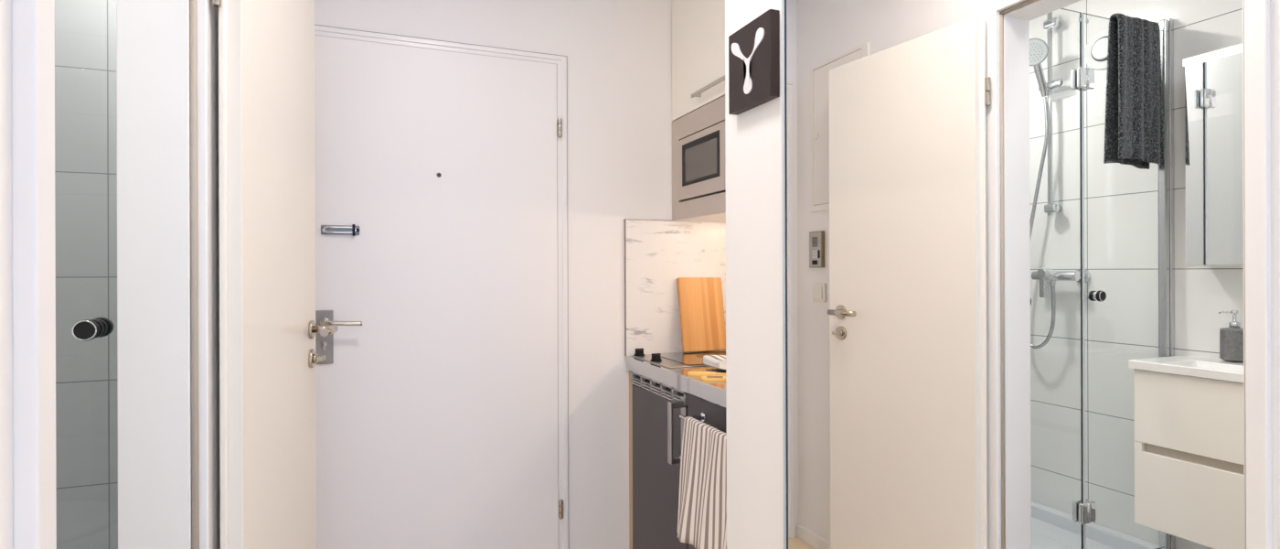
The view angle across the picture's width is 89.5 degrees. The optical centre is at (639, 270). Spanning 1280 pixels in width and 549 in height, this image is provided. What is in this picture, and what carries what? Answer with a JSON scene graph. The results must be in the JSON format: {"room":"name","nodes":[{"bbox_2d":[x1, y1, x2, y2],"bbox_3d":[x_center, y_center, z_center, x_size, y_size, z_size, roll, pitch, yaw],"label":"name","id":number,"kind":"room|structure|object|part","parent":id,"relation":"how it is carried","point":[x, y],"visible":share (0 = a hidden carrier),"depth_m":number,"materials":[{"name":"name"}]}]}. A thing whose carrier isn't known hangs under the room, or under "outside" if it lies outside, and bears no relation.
{"room":"studio apartment","nodes":[
{"label":"studio apartment","id":0,"kind":"room"},
{"bbox_2d":[54,0,117,548],"bbox_3d":[-1.699,-0.034,1.885,0.907,2.500,0.150,0,0,-22],"label":"shower door","id":1,"kind":"structure","parent":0,"point":[85,30],"depth_m":1.85,"materials":[{"name":"glass"}]},
{"bbox_2d":[71,317,113,341],"bbox_3d":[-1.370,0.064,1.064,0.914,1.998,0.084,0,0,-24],"label":"door knob","id":2,"kind":"object","parent":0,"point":[86,329],"visible":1,"depth_m":1.18,"materials":[{"name":"black metal"}]},
{"bbox_2d":[0,0,220,548],"bbox_3d":[-0.752,-0.037,0.887,0.098,2.500,2.710,0,0,-22],"label":"wall","id":3,"kind":"structure","parent":0,"point":[6,536],"depth_m":0.59,"materials":[{"name":"white paint"}]},
{"bbox_2d":[10,0,338,548],"bbox_3d":[-0.820,0.188,1.188,0.239,2.050,1.333,0,0,-13],"label":"door","id":4,"kind":"structure","parent":3,"relation":"in","point":[165,49],"depth_m":1.19,"materials":[{"name":"white paint"}]},
{"bbox_3d":[-0.757,0.188,0.903,0.135,2.050,0.741,0,0,-22],"label":"frame","id":5,"kind":"part","parent":4,"relation":"part of","materials":[{"name":"white paint"}]},
{"bbox_3d":[-0.862,0.161,1.741,0.068,0.052,0.139,0,0,-14],"label":"lever handle","id":6,"kind":"part","parent":4,"relation":"part of","materials":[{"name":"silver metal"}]},
{"bbox_2d":[314,0,674,548],"bbox_3d":[-0.378,-0.039,2.555,2.083,2.500,0.100,0,0,-22],"label":"wall","id":7,"kind":"structure","parent":0,"point":[619,52],"depth_m":2.58,"materials":[{"name":"white paint"}]},
{"bbox_2d":[314,24,568,548],"bbox_3d":[-0.721,0.186,2.317,0.978,2.054,0.082,0,0,-22],"label":"door","id":8,"kind":"structure","parent":7,"relation":"in","point":[442,382],"depth_m":2.35,"materials":[{"name":"white paint"}]},
{"bbox_3d":[-1.077,0.225,2.199,0.059,0.183,0.009,0,0,-22],"label":"lock plate","id":9,"kind":"part","parent":8,"relation":"part of","materials":[{"name":"grey metal"}]},
{"bbox_3d":[-1.013,0.173,2.188,0.133,0.030,0.062,0,0,-22],"label":"lever handle","id":10,"kind":"part","parent":8,"relation":"part of","materials":[{"name":"silver metal"}]},
{"bbox_2d":[624,218,725,355],"bbox_3d":[0.224,0.067,2.740,0.618,0.556,0.010,0,0,-22],"label":"backsplash","id":11,"kind":"structure","parent":7,"relation":"attached to","point":[657,252],"depth_m":2.68,"materials":[{"name":"white stone"}]},
{"bbox_3d":[0.037,0.068,2.664,0.212,0.556,0.010,0,0,-22],"label":"edge trim","id":12,"kind":"part","parent":11,"relation":"part of","materials":[{"name":"white stone"}]},
{"bbox_2d":[725,0,783,548],"bbox_3d":[0.865,-0.043,0.929,0.798,2.500,1.572,0,0,-22],"label":"wall","id":13,"kind":"structure","parent":0,"point":[752,136],"depth_m":1.40,"materials":[{"name":"white paint"}]},
{"bbox_2d":[728,9,779,115],"bbox_3d":[0.240,-0.438,1.375,0.025,0.174,0.166,0,0,-22],"label":"wall sign","id":14,"kind":"object","parent":13,"relation":"attached to","point":[754,48],"visible":1,"depth_m":1.35,"materials":[{"name":"grey"}]},
{"bbox_2d":[781,0,1279,548],"bbox_3d":[0.508,0.133,0.718,0.025,2.050,1.166,0,0,-22],"label":"wall mirror","id":15,"kind":"object","parent":13,"relation":"attached to","point":[1031,248],"visible":1,"depth_m":0.78,"materials":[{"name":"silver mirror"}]},
{"bbox_3d":[0.281,0.134,1.251,0.006,2.050,0.008,0,0,-22],"label":"edge trim","id":16,"kind":"part","parent":15,"relation":"part of","materials":[{"name":"grey metal"}]},
{"bbox_3d":[0.570,1.233,-0.224,3.720,0.050,5.960,0,0,-22],"label":"floor","id":17,"kind":"structure","parent":0,"visible":0},
{"bbox_2d":[629,370,632,548],"bbox_3d":[0.221,0.804,2.718,0.555,0.811,0.044,0,0,-22],"label":"filler panel","id":18,"kind":"object","parent":17,"relation":"on","point":[630,371],"visible":0.1,"depth_m":2.62,"materials":[{"name":"beige"}]},
{"bbox_2d":[631,371,688,548],"bbox_3d":[0.296,0.803,2.456,0.612,0.812,0.491,0,0,-22],"label":"base cabinet","id":19,"kind":"object","parent":17,"relation":"on","point":[657,425],"visible":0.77,"depth_m":2.37,"materials":[{"name":"grey laminate"}]},
{"bbox_2d":[679,393,726,548],"bbox_3d":[0.496,0.803,1.949,0.622,0.811,0.587,0,0,-22],"label":"base cabinet","id":20,"kind":"object","parent":17,"relation":"on","point":[706,411],"visible":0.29,"depth_m":2.00,"materials":[{"name":"grey laminate"}]},
{"bbox_2d":[625,355,726,407],"bbox_3d":[0.436,0.370,2.214,0.612,0.052,1.122,0,0,-22],"label":"countertop","id":21,"kind":"structure","parent":20,"relation":"on","point":[714,391],"depth_m":2.19,"materials":[{"name":"grey"}]},
{"bbox_2d":[631,348,725,368],"bbox_3d":[0.275,0.328,2.550,0.518,0.033,0.362,0,0,-22],"label":"cooktop","id":22,"kind":"object","parent":21,"relation":"in","point":[668,359],"visible":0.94,"depth_m":2.50,"materials":[{"name":"black glass"}]},
{"bbox_3d":[-0.003,0.328,2.604,0.044,0.029,0.044,0,0,-22],"label":"control knob","id":23,"kind":"part","parent":22,"relation":"part of","materials":[{"name":"black plastic"}]},
{"bbox_3d":[0.061,0.327,2.446,0.044,0.029,0.044,0,0,-22],"label":"control knob","id":24,"kind":"part","parent":22,"relation":"part of","materials":[{"name":"black plastic"}]},
{"bbox_3d":[0.309,0.339,2.565,0.427,0.003,0.344,0,0,-22],"label":"glass plate","id":25,"kind":"part","parent":22,"relation":"part of","materials":[{"name":"black glass"}]},
{"bbox_2d":[676,277,725,352],"bbox_3d":[0.261,0.182,2.711,0.205,0.308,0.070,0,0,-22],"label":"cutting board","id":26,"kind":"object","parent":22,"relation":"on","point":[700,301],"visible":0.88,"depth_m":2.70,"materials":[{"name":"brown wood"}]},
{"bbox_2d":[687,371,725,375],"bbox_3d":[0.305,0.341,2.122,0.298,0.007,0.060,0,0,14],"label":"wooden spatula","id":27,"kind":"object","parent":21,"relation":"on","point":[692,373],"visible":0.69,"depth_m":2.12,"materials":[{"name":"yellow wood"}]},
{"bbox_2d":[701,374,725,380],"bbox_3d":[0.343,0.341,2.043,0.298,0.007,0.060,0,0,7],"label":"wooden spatula","id":28,"kind":"object","parent":21,"relation":"on","point":[709,377],"visible":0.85,"depth_m":2.04,"materials":[{"name":"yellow wood"}]},
{"bbox_2d":[703,354,725,369],"bbox_3d":[0.304,0.315,2.275,0.120,0.045,0.128,0,0,-22],"label":"folded cloth","id":29,"kind":"object","parent":21,"relation":"on","point":[715,360],"visible":0.57,"depth_m":2.24,"materials":[{"name":"grey fabric"}]},
{"bbox_2d":[676,416,726,548],"bbox_3d":[0.193,0.631,1.844,0.097,0.367,0.334,0,0,-22],"label":"tea towel","id":30,"kind":"object","parent":20,"relation":"hanging from","point":[702,496],"visible":0.78,"depth_m":1.85,"materials":[{"name":"fabric"}]},
{"bbox_3d":[0.792,-0.043,2.307,0.100,2.500,1.238,0,0,-22],"label":"wall","id":31,"kind":"structure","parent":0,"visible":0},
{"bbox_2d":[672,0,725,120],"bbox_3d":[0.516,-0.959,2.252,0.437,0.662,1.129,0,0,-22],"label":"upper cabinet","id":32,"kind":"object","parent":31,"relation":"attached to","point":[698,26],"visible":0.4,"depth_m":2.49,"materials":[{"name":"white laminate"}]},
{"bbox_2d":[672,96,725,222],"bbox_3d":[0.525,-0.416,2.255,0.420,0.414,1.129,0,0,-22],"label":"microwave oven","id":33,"kind":"object","parent":32,"relation":"attached to","point":[698,145],"visible":0.32,"depth_m":2.48,"materials":[{"name":"silver metal"}]},
{"bbox_3d":[0.539,-0.211,2.257,0.395,0.003,1.122,0,0,-22],"label":"underside panel","id":34,"kind":"part","parent":33,"relation":"part of","materials":[{"name":"white laminate"}]},
{"bbox_3d":[0.330,-0.410,2.244,0.021,0.248,0.106,0,0,-22],"label":"control panel","id":35,"kind":"part","parent":33,"relation":"part of","materials":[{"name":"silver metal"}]},
{"bbox_3d":[0.268,-0.668,2.329,0.034,0.014,0.315,0,0,-22],"label":"bar handle","id":36,"kind":"part","parent":32,"relation":"part of","materials":[{"name":"silver metal"}]}
]}

